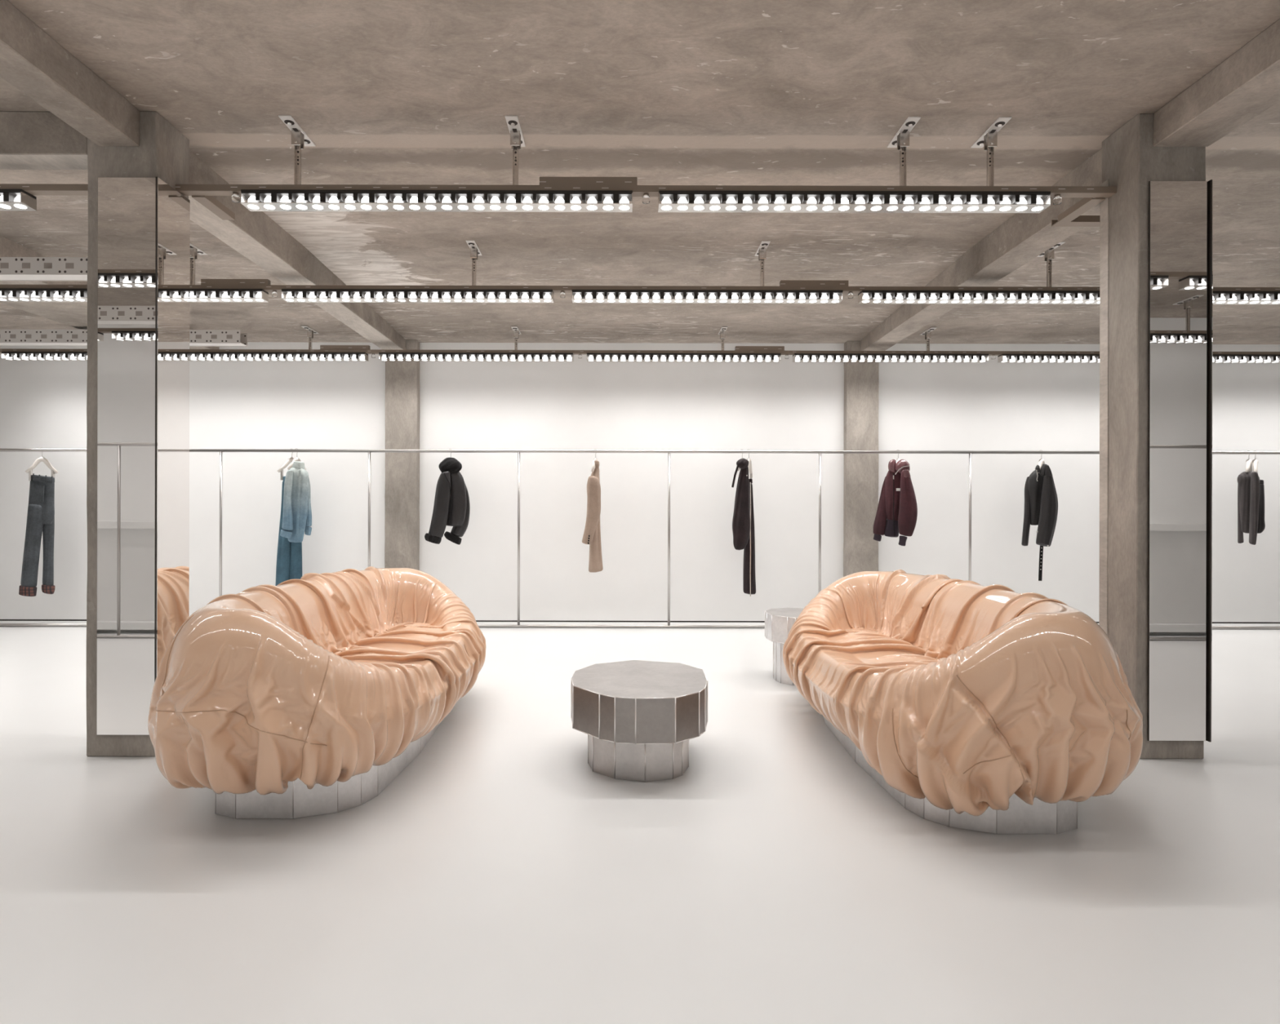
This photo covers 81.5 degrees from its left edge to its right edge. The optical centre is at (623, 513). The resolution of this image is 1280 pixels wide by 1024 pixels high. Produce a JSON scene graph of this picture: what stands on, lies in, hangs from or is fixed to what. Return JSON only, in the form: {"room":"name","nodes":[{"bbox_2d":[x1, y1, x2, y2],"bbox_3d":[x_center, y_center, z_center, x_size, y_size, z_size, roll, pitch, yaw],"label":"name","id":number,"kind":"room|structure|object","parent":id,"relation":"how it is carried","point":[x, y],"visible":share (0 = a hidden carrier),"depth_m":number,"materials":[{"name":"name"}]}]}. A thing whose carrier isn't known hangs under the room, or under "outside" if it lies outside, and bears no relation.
{"room":"clothing store","nodes":[
{"label":"clothing store","id":0,"kind":"room"},
{"bbox_2d":[0,621,1279,1023],"bbox_3d":[0.198,1.121,3.555,14.800,0.100,7.430,0,0,0],"label":"floor","id":1,"kind":"structure","parent":0,"point":[499,877],"depth_m":2.13,"materials":[{"name":"white concrete"}]},
{"bbox_2d":[0,448,87,626],"bbox_3d":[-5.825,0.228,6.900,2.354,1.655,0.029,0,0,0],"label":"clothes rack","id":2,"kind":"object","parent":1,"relation":"on","point":[1,450],"visible":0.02,"depth_m":6.89,"materials":[{"name":"grey metal"}]},
{"bbox_2d":[25,448,58,480],"bbox_3d":[-5.406,-0.451,6.900,0.247,0.309,0.046,0,0,-25],"label":"hanger","id":3,"kind":"object","parent":2,"relation":"hanging from","point":[29,470],"visible":0.99,"depth_m":6.88,"materials":[{"name":"white plastic"}]},
{"bbox_2d":[18,473,55,596],"bbox_3d":[-5.425,0.206,6.893,0.338,1.138,0.152,0,0,0],"label":"jeans","id":4,"kind":"object","parent":3,"relation":"hanging from","point":[41,508],"visible":1,"depth_m":6.86,"materials":[{"name":"grey fabric"}]},
{"bbox_2d":[86,111,189,756],"bbox_3d":[-2.193,-0.345,3.365,0.310,2.820,0.258,0,0,0],"label":"concrete column","id":5,"kind":"structure","parent":1,"relation":"on","point":[162,153],"depth_m":3.24,"materials":[{"name":"grey concrete"}]},
{"bbox_2d":[97,177,155,735],"bbox_3d":[-2.161,-0.246,3.229,0.255,2.427,0.007,0,0,0],"label":"mirror","id":6,"kind":"object","parent":5,"relation":"attached to","point":[126,206],"visible":0.86,"depth_m":3.23,"materials":[{"name":"grey mirror"}]},
{"bbox_2d":[154,177,190,682],"bbox_3d":[-2.028,-0.246,3.342,0.010,2.427,0.240,0,0,0],"label":"mirror","id":7,"kind":"object","parent":5,"relation":"attached to","point":[172,241],"visible":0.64,"depth_m":3.33,"materials":[{"name":"grey mirror"}]},
{"bbox_2d":[147,566,485,818],"bbox_3d":[-1.247,0.685,3.489,1.110,0.764,2.363,0,0,0],"label":"sofa","id":8,"kind":"object","parent":1,"relation":"on","point":[309,695],"visible":1,"depth_m":2.56,"materials":[{"name":"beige leather"}]},
{"bbox_2d":[384,340,420,570],"bbox_3d":[-2.151,-0.304,7.220,0.315,2.738,0.105,0,0,0],"label":"concrete column","id":9,"kind":"structure","parent":1,"relation":"on","point":[402,388],"depth_m":7.17,"materials":[{"name":"grey concrete"}]},
{"bbox_2d":[570,660,707,782],"bbox_3d":[0.068,0.892,3.231,0.591,0.357,0.744,0,0,0],"label":"table","id":10,"kind":"object","parent":1,"relation":"on","point":[639,718],"visible":1,"depth_m":2.97,"materials":[{"name":"metal"}]},
{"bbox_2d":[189,448,1099,628],"bbox_3d":[0.011,0.242,6.900,9.252,1.655,0.029,0,0,0],"label":"clothes rack","id":11,"kind":"object","parent":1,"relation":"on","point":[220,451],"visible":0.58,"depth_m":6.89,"materials":[{"name":"grey metal"}]},
{"bbox_2d":[277,452,294,480],"bbox_3d":[-3.090,-0.451,6.920,0.256,0.298,0.046,0,0,-34],"label":"hanger","id":12,"kind":"object","parent":11,"relation":"hanging from","point":[288,461],"visible":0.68,"depth_m":6.87,"materials":[{"name":"white plastic"}]},
{"bbox_2d":[275,476,302,586],"bbox_3d":[-3.144,0.294,6.974,0.250,1.278,0.107,0,0,-21],"label":"trousers","id":13,"kind":"object","parent":12,"relation":"hanging from","point":[289,554],"visible":0.34,"depth_m":6.94,"materials":[{"name":"teal fabric"}]},
{"bbox_2d":[287,448,306,470],"bbox_3d":[-3.035,-0.496,6.900,0.045,0.207,0.178,0,0,31],"label":"hanger","id":14,"kind":"object","parent":11,"relation":"hanging from","point":[296,459],"visible":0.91,"depth_m":6.87,"materials":[{"name":"white plastic"}]},
{"bbox_2d":[280,461,311,542],"bbox_3d":[-3.014,-0.100,6.835,0.216,0.750,0.230,0,0,0],"label":"denim shirt","id":15,"kind":"object","parent":14,"relation":"hanging from","point":[297,512],"visible":1,"depth_m":6.81,"materials":[{"name":"blue fabric"}]},
{"bbox_2d":[591,448,599,472],"bbox_3d":[-0.258,-0.486,6.900,0.045,0.216,0.140,0,0,37],"label":"hanger","id":16,"kind":"object","parent":11,"relation":"hanging from","point":[595,458],"visible":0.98,"depth_m":6.86,"materials":[{"name":"white plastic"}]},
{"bbox_2d":[582,460,603,572],"bbox_3d":[-0.273,0.033,6.833,0.163,1.041,0.256,0,0,23],"label":"coat","id":17,"kind":"object","parent":16,"relation":"hanging from","point":[592,534],"visible":1,"depth_m":6.77,"materials":[{"name":"beige fabric"}]},
{"bbox_2d":[746,449,752,479],"bbox_3d":[1.166,-0.425,6.900,0.045,0.331,0.181,0,0,36],"label":"hanger","id":18,"kind":"object","parent":11,"relation":"hanging from","point":[748,460],"visible":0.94,"depth_m":6.91,"materials":[{"name":"white plastic"}]},
{"bbox_2d":[1037,450,1044,473],"bbox_3d":[3.887,-0.475,6.900,0.179,0.218,0.045,0,0,-33],"label":"hanger","id":19,"kind":"object","parent":11,"relation":"hanging from","point":[1041,462],"visible":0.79,"depth_m":6.88,"materials":[{"name":"white plastic"}]},
{"bbox_2d":[1021,463,1057,581],"bbox_3d":[3.856,0.090,6.825,0.267,1.080,0.276,0,0,-3],"label":"jacket","id":20,"kind":"object","parent":19,"relation":"hanging from","point":[1041,500],"visible":1,"depth_m":6.78,"materials":[{"name":"black fabric"}]},
{"bbox_3d":[-1.605,-0.499,6.900,0.091,0.195,0.122,0,0,0],"label":"hanger","id":21,"kind":"object","parent":11,"relation":"hanging from","visible":0},
{"bbox_2d":[424,457,470,545],"bbox_3d":[-1.629,-0.108,6.875,0.297,0.813,0.360,0,0,25],"label":"jacket","id":22,"kind":"object","parent":21,"relation":"hanging from","point":[451,507],"visible":1,"depth_m":6.83,"materials":[{"name":"black fabric"}]},
{"bbox_3d":[1.105,-0.488,6.900,0.122,0.206,0.091,0,0,0],"label":"hanger","id":23,"kind":"object","parent":11,"relation":"hanging from","visible":0},
{"bbox_2d":[731,458,750,550],"bbox_3d":[1.079,-0.079,6.831,0.187,0.847,0.143,0,0,0],"label":"velvet top","id":24,"kind":"object","parent":23,"relation":"hanging from","point":[741,515],"visible":1,"depth_m":6.81,"materials":[{"name":"black fabric"}]},
{"bbox_2d":[742,479,755,596],"bbox_3d":[1.173,0.226,6.939,0.116,1.092,0.137,0,0,38],"label":"trousers","id":25,"kind":"object","parent":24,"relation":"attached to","point":[748,565],"visible":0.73,"depth_m":6.91,"materials":[{"name":"fabric"}]},
{"bbox_3d":[2.557,-0.478,6.900,0.144,0.218,0.127,0,0,0],"label":"hanger","id":26,"kind":"object","parent":11,"relation":"hanging from","visible":0},
{"bbox_2d":[873,459,917,546],"bbox_3d":[2.508,-0.096,6.848,0.345,0.798,0.264,0,0,0],"label":"jacket","id":27,"kind":"object","parent":26,"relation":"hanging from","point":[897,504],"visible":1,"depth_m":6.83,"materials":[{"name":"red fabric"}]},
{"bbox_2d":[764,608,804,685],"bbox_3d":[1.123,0.857,4.784,0.404,0.431,0.507,0,0,0],"label":"table","id":28,"kind":"object","parent":1,"relation":"on","point":[779,622],"visible":0.45,"depth_m":4.67,"materials":[{"name":"metal"}]},
{"bbox_2d":[843,341,879,577],"bbox_3d":[2.313,-0.294,7.221,0.315,2.738,0.105,0,0,0],"label":"concrete column","id":29,"kind":"structure","parent":1,"relation":"on","point":[861,380],"depth_m":7.17,"materials":[{"name":"grey concrete"}]},
{"bbox_2d":[782,569,1142,834],"bbox_3d":[1.354,0.695,3.373,1.092,0.756,2.241,0,0,0],"label":"sofa","id":30,"kind":"object","parent":1,"relation":"on","point":[995,708],"visible":1,"depth_m":2.48,"materials":[{"name":"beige leather"}]},
{"bbox_2d":[1101,114,1205,759],"bbox_3d":[2.393,-0.335,3.365,0.302,2.820,0.256,0,0,0],"label":"concrete column","id":31,"kind":"structure","parent":1,"relation":"on","point":[1131,159],"depth_m":3.27,"materials":[{"name":"grey concrete"}]},
{"bbox_2d":[1098,179,1108,635],"bbox_3d":[2.244,-0.235,3.464,0.008,2.620,0.058,0,0,0],"label":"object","id":32,"kind":"structure","parent":31,"relation":"attached to","point":[1104,242],"depth_m":3.46,"materials":[{"name":"paint"}]},
{"bbox_2d":[1147,181,1207,741],"bbox_3d":[2.413,-0.226,3.229,0.252,2.437,0.007,0,0,0],"label":"mirror","id":33,"kind":"object","parent":31,"relation":"attached to","point":[1178,210],"visible":1,"depth_m":3.23,"materials":[{"name":"grey mirror"}]},
{"bbox_2d":[1206,179,1213,742],"bbox_3d":[2.548,-0.226,3.338,0.010,2.437,0.247,0,0,0],"label":"mirror","id":34,"kind":"object","parent":31,"relation":"attached to","point":[1210,184],"visible":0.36,"depth_m":3.22,"materials":[{"name":"grey mirror"}]},
{"bbox_2d":[1211,180,1213,674],"bbox_3d":[2.551,-0.226,3.338,0.004,2.433,0.243,0,0,0],"label":"mirror glass","id":35,"kind":"object","parent":34,"relation":"attached to","point":[1211,180],"depth_m":3.22,"materials":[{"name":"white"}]},
{"bbox_2d":[1212,451,1279,629],"bbox_3d":[6.035,0.255,6.900,2.732,1.655,0.029,0,0,0],"label":"clothes rack","id":36,"kind":"object","parent":1,"relation":"on","point":[1213,452],"visible":0.29,"depth_m":6.89,"materials":[{"name":"grey metal"}]},
{"bbox_2d":[1245,450,1252,472],"bbox_3d":[5.816,-0.476,6.900,0.197,0.208,0.045,0,0,-36],"label":"hanger","id":37,"kind":"object","parent":36,"relation":"hanging from","point":[1249,462],"visible":0.99,"depth_m":6.87,"materials":[{"name":"white plastic"}]},
{"bbox_2d":[1237,471,1259,545],"bbox_3d":[5.767,-0.046,6.848,0.160,0.677,0.205,0,0,40],"label":"knit top","id":38,"kind":"object","parent":37,"relation":"hanging from","point":[1248,483],"visible":1,"depth_m":6.83,"materials":[{"name":"grey fabric"}]},
{"bbox_2d":[1252,450,1258,473],"bbox_3d":[5.874,-0.425,6.900,0.045,0.309,0.199,0,0,32],"label":"hanger","id":39,"kind":"object","parent":36,"relation":"hanging from","point":[1255,462],"visible":0.59,"depth_m":6.87,"materials":[{"name":"white plastic"}]},
{"bbox_2d":[1257,480,1265,533],"bbox_3d":[5.991,-0.060,7.000,0.113,0.508,0.067,0,0,0],"label":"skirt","id":40,"kind":"object","parent":39,"relation":"hanging from","point":[1261,524],"visible":0.41,"depth_m":6.97,"materials":[{"name":"black fabric"}]},
{"bbox_2d":[0,0,1279,344],"bbox_3d":[0.204,-1.807,3.555,14.800,0.285,7.430,0,0,0],"label":"ceiling","id":41,"kind":"structure","parent":0,"point":[385,92],"depth_m":3.42,"materials":[{"name":"concrete"}]},
{"bbox_2d":[0,111,87,169],"bbox_3d":[-4.769,-1.666,3.315,4.858,0.190,0.156,0,0,0],"label":"ceiling beam","id":42,"kind":"structure","parent":41,"relation":"attached to","point":[29,140],"depth_m":3.24,"materials":[{"name":"concrete"}]},
{"bbox_2d":[0,0,140,146],"bbox_3d":[-2.197,-1.677,1.541,0.183,0.157,3.403,0,0,0],"label":"ceiling beam","id":43,"kind":"structure","parent":41,"relation":"attached to","point":[31,61],"depth_m":2.84,"materials":[{"name":"concrete"}]},
{"bbox_2d":[0,235,219,349],"bbox_3d":[-4.306,-1.690,5.330,0.705,0.240,3.885,0,0,0],"label":"ceiling beam","id":44,"kind":"structure","parent":41,"relation":"attached to","point":[73,314],"depth_m":5.62,"materials":[{"name":"concrete"}]},
{"bbox_2d":[0,257,87,281],"bbox_3d":[-4.772,-1.480,4.500,4.050,0.105,0.123,0,0,0],"label":"cable tray","id":45,"kind":"object","parent":44,"relation":"hanging from","point":[11,268],"visible":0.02,"depth_m":4.44,"materials":[{"name":"white metal"}]},
{"bbox_2d":[0,329,247,346],"bbox_3d":[-5.009,-1.487,6.300,3.574,0.113,0.123,0,0,0],"label":"cable tray","id":46,"kind":"object","parent":44,"relation":"hanging from","point":[197,338],"visible":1,"depth_m":6.24,"materials":[{"name":"white metal"}]},
{"bbox_2d":[190,243,208,284],"bbox_3d":[-2.846,-1.628,4.902,0.056,0.259,0.270,0,0,0],"label":"hanger","id":47,"kind":"object","parent":41,"relation":"attached to","point":[194,251],"visible":0.71,"depth_m":4.91,"materials":[{"name":"white metal"}]},
{"bbox_2d":[191,195,235,220],"bbox_3d":[-1.967,-1.476,3.567,0.060,0.032,0.267,0,0,0],"label":"ceiling beam","id":48,"kind":"structure","parent":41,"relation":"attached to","point":[210,202],"depth_m":3.56,"materials":[{"name":"grey concrete"}]},
{"bbox_2d":[278,115,315,184],"bbox_3d":[-1.494,-1.625,3.405,0.056,0.259,0.270,0,0,0],"label":"hanger","id":49,"kind":"object","parent":41,"relation":"attached to","point":[300,140],"visible":1,"depth_m":3.40,"materials":[{"name":"white metal"}]},
{"bbox_2d":[284,120,310,144],"bbox_3d":[-1.494,-1.747,3.405,0.042,0.002,0.212,0,0,0],"label":"bracket","id":50,"kind":"object","parent":49,"relation":"attached to","point":[292,125],"depth_m":3.39,"materials":[{"name":"grey metal"}]},
{"bbox_2d":[175,184,1116,198],"bbox_3d":[0.099,-1.477,3.405,4.295,0.030,0.052,0,0,0],"label":"rail","id":51,"kind":"object","parent":49,"relation":"hanging from","point":[1088,192],"visible":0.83,"depth_m":3.38,"materials":[{"name":"grey metal"}]},
{"bbox_2d":[231,192,239,203],"bbox_3d":[-1.778,-1.447,3.405,0.034,0.038,0.034,0,0,0],"label":"connector","id":52,"kind":"object","parent":51,"relation":"attached to","point":[235,197],"visible":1,"depth_m":3.39,"materials":[{"name":"white plastic"}]},
{"bbox_2d":[240,189,632,212],"bbox_3d":[-0.847,-1.432,3.408,1.776,0.064,0.095,0,0,0],"label":"light panel","id":53,"kind":"object","parent":51,"relation":"attached to","point":[255,200],"visible":1,"depth_m":3.38,"materials":[{"name":"black"}]},
{"bbox_2d":[539,177,637,185],"bbox_3d":[-0.160,-1.513,3.405,0.471,0.042,0.040,0,0,0],"label":"box","id":54,"kind":"object","parent":51,"relation":"on","point":[543,180],"visible":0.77,"depth_m":3.38,"materials":[{"name":"metal"}]},
{"bbox_2d":[642,193,649,204],"bbox_3d":[0.104,-1.443,3.405,0.034,0.038,0.034,0,0,0],"label":"connector","id":55,"kind":"object","parent":51,"relation":"attached to","point":[646,198],"visible":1,"depth_m":3.39,"materials":[{"name":"white plastic"}]},
{"bbox_2d":[657,191,1051,213],"bbox_3d":[1.049,-1.428,3.408,1.776,0.064,0.095,0,0,0],"label":"light panel","id":56,"kind":"object","parent":51,"relation":"attached to","point":[737,202],"visible":1,"depth_m":3.38,"materials":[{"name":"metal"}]},
{"bbox_2d":[1053,194,1062,204],"bbox_3d":[1.992,-1.438,3.405,0.034,0.038,0.034,0,0,0],"label":"connector","id":57,"kind":"object","parent":51,"relation":"attached to","point":[1057,200],"visible":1,"depth_m":3.39,"materials":[{"name":"white plastic"}]},
{"bbox_2d":[1057,197,1105,222],"bbox_3d":[2.198,-1.467,3.567,0.060,0.032,0.267,0,0,0],"label":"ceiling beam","id":58,"kind":"structure","parent":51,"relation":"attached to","point":[1085,204],"depth_m":3.56,"materials":[{"name":"grey concrete"}]},
{"bbox_2d":[1051,215,1100,226],"bbox_3d":[2.336,-1.467,3.730,0.335,0.032,0.060,0,0,0],"label":"channel","id":59,"kind":"object","parent":58,"relation":"attached to","point":[1082,220],"visible":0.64,"depth_m":3.71,"materials":[{"name":"grey metal"}]},
{"bbox_2d":[189,151,405,350],"bbox_3d":[-2.204,-1.683,5.380,0.212,0.245,3.782,0,0,0],"label":"ceiling beam","id":60,"kind":"structure","parent":41,"relation":"attached to","point":[255,236],"depth_m":4.59,"materials":[{"name":"concrete"}]},
{"bbox_2d":[301,326,318,349],"bbox_3d":[-2.881,-1.593,6.830,0.056,0.189,0.270,0,0,0],"label":"hanger","id":61,"kind":"object","parent":41,"relation":"attached to","point":[310,332],"visible":1,"depth_m":6.82,"materials":[{"name":"white metal"}]},
{"bbox_2d":[0,349,1279,355],"bbox_3d":[0.203,-1.476,6.830,14.200,0.030,0.052,0,0,0],"label":"rail","id":62,"kind":"object","parent":61,"relation":"hanging from","point":[367,352],"visible":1,"depth_m":6.80,"materials":[{"name":"grey metal"}]},
{"bbox_2d":[1,351,87,360],"bbox_3d":[-4.950,-1.442,6.832,1.480,0.064,0.095,0,0,0],"label":"light panel","id":63,"kind":"object","parent":62,"relation":"attached to","point":[10,356],"visible":0.49,"depth_m":6.80,"materials":[{"name":"black"}]},
{"bbox_2d":[189,352,368,361],"bbox_3d":[-3.251,-1.438,6.832,1.776,0.064,0.095,0,0,0],"label":"light panel","id":64,"kind":"object","parent":62,"relation":"attached to","point":[234,357],"visible":0.98,"depth_m":6.81,"materials":[{"name":"black"}]},
{"bbox_2d":[320,345,370,350],"bbox_3d":[-2.559,-1.519,6.830,0.472,0.042,0.040,0,0,0],"label":"box","id":65,"kind":"object","parent":62,"relation":"on","point":[322,347],"visible":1,"depth_m":6.81,"materials":[{"name":"metal"}]},
{"bbox_2d":[378,352,573,361],"bbox_3d":[-1.349,-1.434,6.832,1.776,0.064,0.095,0,0,0],"label":"light panel","id":66,"kind":"object","parent":62,"relation":"attached to","point":[383,357],"visible":1,"depth_m":6.81,"materials":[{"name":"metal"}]},
{"bbox_2d":[586,353,781,362],"bbox_3d":[0.553,-1.429,6.832,1.776,0.064,0.095,0,0,0],"label":"light panel","id":67,"kind":"object","parent":62,"relation":"attached to","point":[722,357],"visible":1,"depth_m":6.81,"materials":[{"name":"metal"}]},
{"bbox_2d":[733,346,784,351],"bbox_3d":[1.255,-1.510,6.830,0.472,0.042,0.040,0,0,0],"label":"box","id":68,"kind":"object","parent":62,"relation":"on","point":[737,348],"visible":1,"depth_m":6.81,"materials":[{"name":"metal"}]},
{"bbox_2d":[792,353,988,363],"bbox_3d":[2.455,-1.425,6.832,1.776,0.064,0.095,0,0,0],"label":"light panel","id":69,"kind":"object","parent":62,"relation":"attached to","point":[804,357],"visible":1,"depth_m":6.81,"materials":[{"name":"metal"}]},
{"bbox_2d":[997,354,1099,363],"bbox_3d":[4.357,-1.421,6.832,1.776,0.064,0.095,0,0,0],"label":"light panel","id":70,"kind":"object","parent":62,"relation":"attached to","point":[1003,358],"visible":0.55,"depth_m":6.81,"materials":[{"name":"metal"}]},
{"bbox_2d":[1212,354,1279,363],"bbox_3d":[6.259,-1.416,6.832,1.776,0.064,0.095,0,0,0],"label":"light panel","id":71,"kind":"object","parent":62,"relation":"attached to","point":[1216,358],"visible":0.91,"depth_m":6.80,"materials":[{"name":"metal"}]},
{"bbox_2d":[465,240,481,285],"bbox_3d":[-0.986,-1.624,4.902,0.056,0.259,0.270,0,0,0],"label":"hanger","id":72,"kind":"object","parent":41,"relation":"attached to","point":[474,251],"visible":1,"depth_m":4.89,"materials":[{"name":"white metal"}]},
{"bbox_2d":[504,115,525,185],"bbox_3d":[-0.495,-1.623,3.405,0.056,0.259,0.270,0,0,0],"label":"hanger","id":73,"kind":"object","parent":41,"relation":"attached to","point":[517,140],"visible":1,"depth_m":3.39,"materials":[{"name":"white metal"}]},
{"bbox_2d":[507,120,522,144],"bbox_3d":[-0.494,-1.744,3.405,0.042,0.002,0.212,0,0,0],"label":"bracket","id":74,"kind":"object","parent":73,"relation":"attached to","point":[514,128],"depth_m":3.37,"materials":[{"name":"grey metal"}]},
{"bbox_2d":[511,326,521,350],"bbox_3d":[-0.986,-1.589,6.830,0.056,0.189,0.270,0,0,0],"label":"hanger","id":75,"kind":"object","parent":41,"relation":"attached to","point":[516,331],"visible":1,"depth_m":6.81,"materials":[{"name":"white metal"}]},
{"bbox_2d":[718,327,727,351],"bbox_3d":[0.914,-1.584,6.830,0.056,0.189,0.270,0,0,0],"label":"hanger","id":76,"kind":"object","parent":41,"relation":"attached to","point":[722,332],"visible":1,"depth_m":6.81,"materials":[{"name":"white metal"}]},
{"bbox_2d":[755,240,770,286],"bbox_3d":[0.918,-1.619,4.902,0.056,0.259,0.270,0,0,0],"label":"hanger","id":77,"kind":"object","parent":41,"relation":"attached to","point":[761,252],"visible":1,"depth_m":4.88,"materials":[{"name":"white metal"}]},
{"bbox_2d":[886,116,920,186],"bbox_3d":[1.284,-1.619,3.405,0.056,0.259,0.270,0,0,0],"label":"hanger","id":78,"kind":"object","parent":41,"relation":"attached to","point":[900,140],"visible":1,"depth_m":3.40,"materials":[{"name":"white metal"}]},
{"bbox_2d":[891,121,915,145],"bbox_3d":[1.284,-1.740,3.405,0.042,0.002,0.212,0,0,0],"label":"bracket","id":79,"kind":"object","parent":78,"relation":"attached to","point":[904,131],"depth_m":3.39,"materials":[{"name":"grey metal"}]},
{"bbox_2d":[919,327,937,351],"bbox_3d":[2.804,-1.580,6.830,0.056,0.189,0.270,0,0,0],"label":"hanger","id":80,"kind":"object","parent":41,"relation":"attached to","point":[927,334],"visible":1,"depth_m":6.82,"materials":[{"name":"white metal"}]},
{"bbox_2d":[859,148,1102,351],"bbox_3d":[2.396,-1.672,5.380,0.221,0.245,3.780,0,0,0],"label":"ceiling beam","id":81,"kind":"structure","parent":41,"relation":"attached to","point":[1023,237],"depth_m":4.60,"materials":[{"name":"concrete"}]},
{"bbox_2d":[970,116,1011,186],"bbox_3d":[1.684,-1.618,3.405,0.056,0.259,0.270,0,0,0],"label":"hanger","id":82,"kind":"object","parent":41,"relation":"attached to","point":[988,140],"visible":1,"depth_m":3.40,"materials":[{"name":"white metal"}]},
{"bbox_2d":[976,121,1004,145],"bbox_3d":[1.685,-1.740,3.405,0.042,0.002,0.212,0,0,0],"label":"bracket","id":83,"kind":"object","parent":82,"relation":"attached to","point":[993,131],"depth_m":3.39,"materials":[{"name":"grey metal"}]},
{"bbox_2d":[1036,241,1065,287],"bbox_3d":[2.814,-1.615,4.902,0.056,0.259,0.270,0,0,0],"label":"hanger","id":84,"kind":"object","parent":41,"relation":"attached to","point":[1049,254],"visible":0.82,"depth_m":4.90,"materials":[{"name":"white metal"}]},
{"bbox_2d":[1154,19,1279,146],"bbox_3d":[2.433,-1.671,1.540,0.245,0.148,3.405,0,0,0],"label":"ceiling beam","id":85,"kind":"structure","parent":41,"relation":"attached to","point":[1246,84],"depth_m":2.92,"materials":[{"name":"concrete"}]},
{"bbox_2d":[0,342,1279,622],"bbox_3d":[0.201,-0.447,7.345,14.800,3.006,0.150,0,0,0],"label":"wall","id":86,"kind":"structure","parent":0,"point":[579,404],"depth_m":7.27,"materials":[{"name":"white paint"}]},
{"bbox_2d":[0,619,1279,623],"bbox_3d":[0.198,1.063,7.348,14.800,0.014,0.144,0,0,0],"label":"trim","id":87,"kind":"structure","parent":86,"relation":"attached to","point":[0,620],"depth_m":7.28,"materials":[{"name":"grey"}]},
{"bbox_3d":[-3.896,-1.630,3.405,0.056,0.259,0.270,0,0,0],"label":"hanger","id":88,"kind":"object","parent":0,"visible":0},
{"bbox_2d":[0,183,87,195],"bbox_3d":[-4.627,-1.488,3.405,4.540,0.030,0.052,0,0,0],"label":"rail","id":89,"kind":"object","parent":88,"relation":"hanging from","point":[33,189],"visible":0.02,"depth_m":3.38,"materials":[{"name":"grey metal"}]},
{"bbox_2d":[0,189,37,211],"bbox_3d":[-3.617,-1.439,3.408,1.776,0.064,0.095,0,0,0],"label":"light panel","id":90,"kind":"object","parent":89,"relation":"attached to","point":[11,200],"visible":1,"depth_m":3.39,"materials":[{"name":"metal"}]},
{"bbox_3d":[-4.747,-1.534,4.902,0.056,0.076,0.270,0,0,0],"label":"hanger","id":91,"kind":"object","parent":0,"visible":0},
{"bbox_2d":[0,284,1279,293],"bbox_3d":[0.203,-1.476,4.902,14.200,0.030,0.052,0,0,0],"label":"rail","id":92,"kind":"object","parent":91,"relation":"hanging from","point":[268,288],"visible":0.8,"depth_m":4.88,"materials":[{"name":"grey metal"}]},
{"bbox_2d":[0,288,268,302],"bbox_3d":[-3.254,-1.438,4.904,1.776,0.064,0.095,0,0,0],"label":"light panel","id":93,"kind":"object","parent":92,"relation":"attached to","point":[6,295],"visible":0.66,"depth_m":4.88,"materials":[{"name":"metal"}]},
{"bbox_2d":[200,279,271,284],"bbox_3d":[-2.559,-1.519,4.902,0.467,0.042,0.040,0,0,0],"label":"box","id":94,"kind":"object","parent":92,"relation":"on","point":[203,282],"visible":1,"depth_m":4.88,"materials":[{"name":"metal"}]},
{"bbox_2d":[271,290,277,297],"bbox_3d":[-2.303,-1.448,4.902,0.034,0.038,0.034,0,0,0],"label":"connector","id":95,"kind":"object","parent":92,"relation":"attached to","point":[274,294],"visible":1,"depth_m":4.89,"materials":[{"name":"white plastic"}]},
{"bbox_2d":[280,288,553,302],"bbox_3d":[-1.352,-1.434,4.904,1.776,0.064,0.095,0,0,0],"label":"light panel","id":96,"kind":"object","parent":92,"relation":"attached to","point":[290,295],"visible":1,"depth_m":4.88,"materials":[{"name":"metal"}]},
{"bbox_2d":[560,291,564,297],"bbox_3d":[-0.401,-1.444,4.902,0.034,0.038,0.034,0,0,0],"label":"connector","id":97,"kind":"object","parent":92,"relation":"attached to","point":[562,293],"visible":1,"depth_m":4.89,"materials":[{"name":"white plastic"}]},
{"bbox_2d":[571,289,843,303],"bbox_3d":[0.550,-1.429,4.904,1.776,0.064,0.095,0,0,0],"label":"light panel","id":98,"kind":"object","parent":92,"relation":"attached to","point":[749,296],"visible":1,"depth_m":4.88,"materials":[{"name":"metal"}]},
{"bbox_2d":[779,280,848,286],"bbox_3d":[1.258,-1.510,4.902,0.471,0.042,0.040,0,0,0],"label":"box","id":99,"kind":"object","parent":92,"relation":"on","point":[782,283],"visible":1,"depth_m":4.88,"materials":[{"name":"metal"}]},
{"bbox_2d":[848,291,853,298],"bbox_3d":[1.501,-1.440,4.902,0.034,0.038,0.034,0,0,0],"label":"connector","id":100,"kind":"object","parent":92,"relation":"attached to","point":[851,293],"visible":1,"depth_m":4.89,"materials":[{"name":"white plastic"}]},
{"bbox_2d":[857,290,1099,304],"bbox_3d":[2.452,-1.425,4.904,1.776,0.064,0.095,0,0,0],"label":"light panel","id":101,"kind":"object","parent":92,"relation":"attached to","point":[970,297],"visible":0.88,"depth_m":4.88,"materials":[{"name":"metal"}]},
{"bbox_2d":[1213,291,1279,304],"bbox_3d":[4.354,-1.421,4.904,1.776,0.064,0.095,0,0,0],"label":"light panel","id":102,"kind":"object","parent":92,"relation":"attached to","point":[1221,297],"visible":0.52,"depth_m":4.88,"materials":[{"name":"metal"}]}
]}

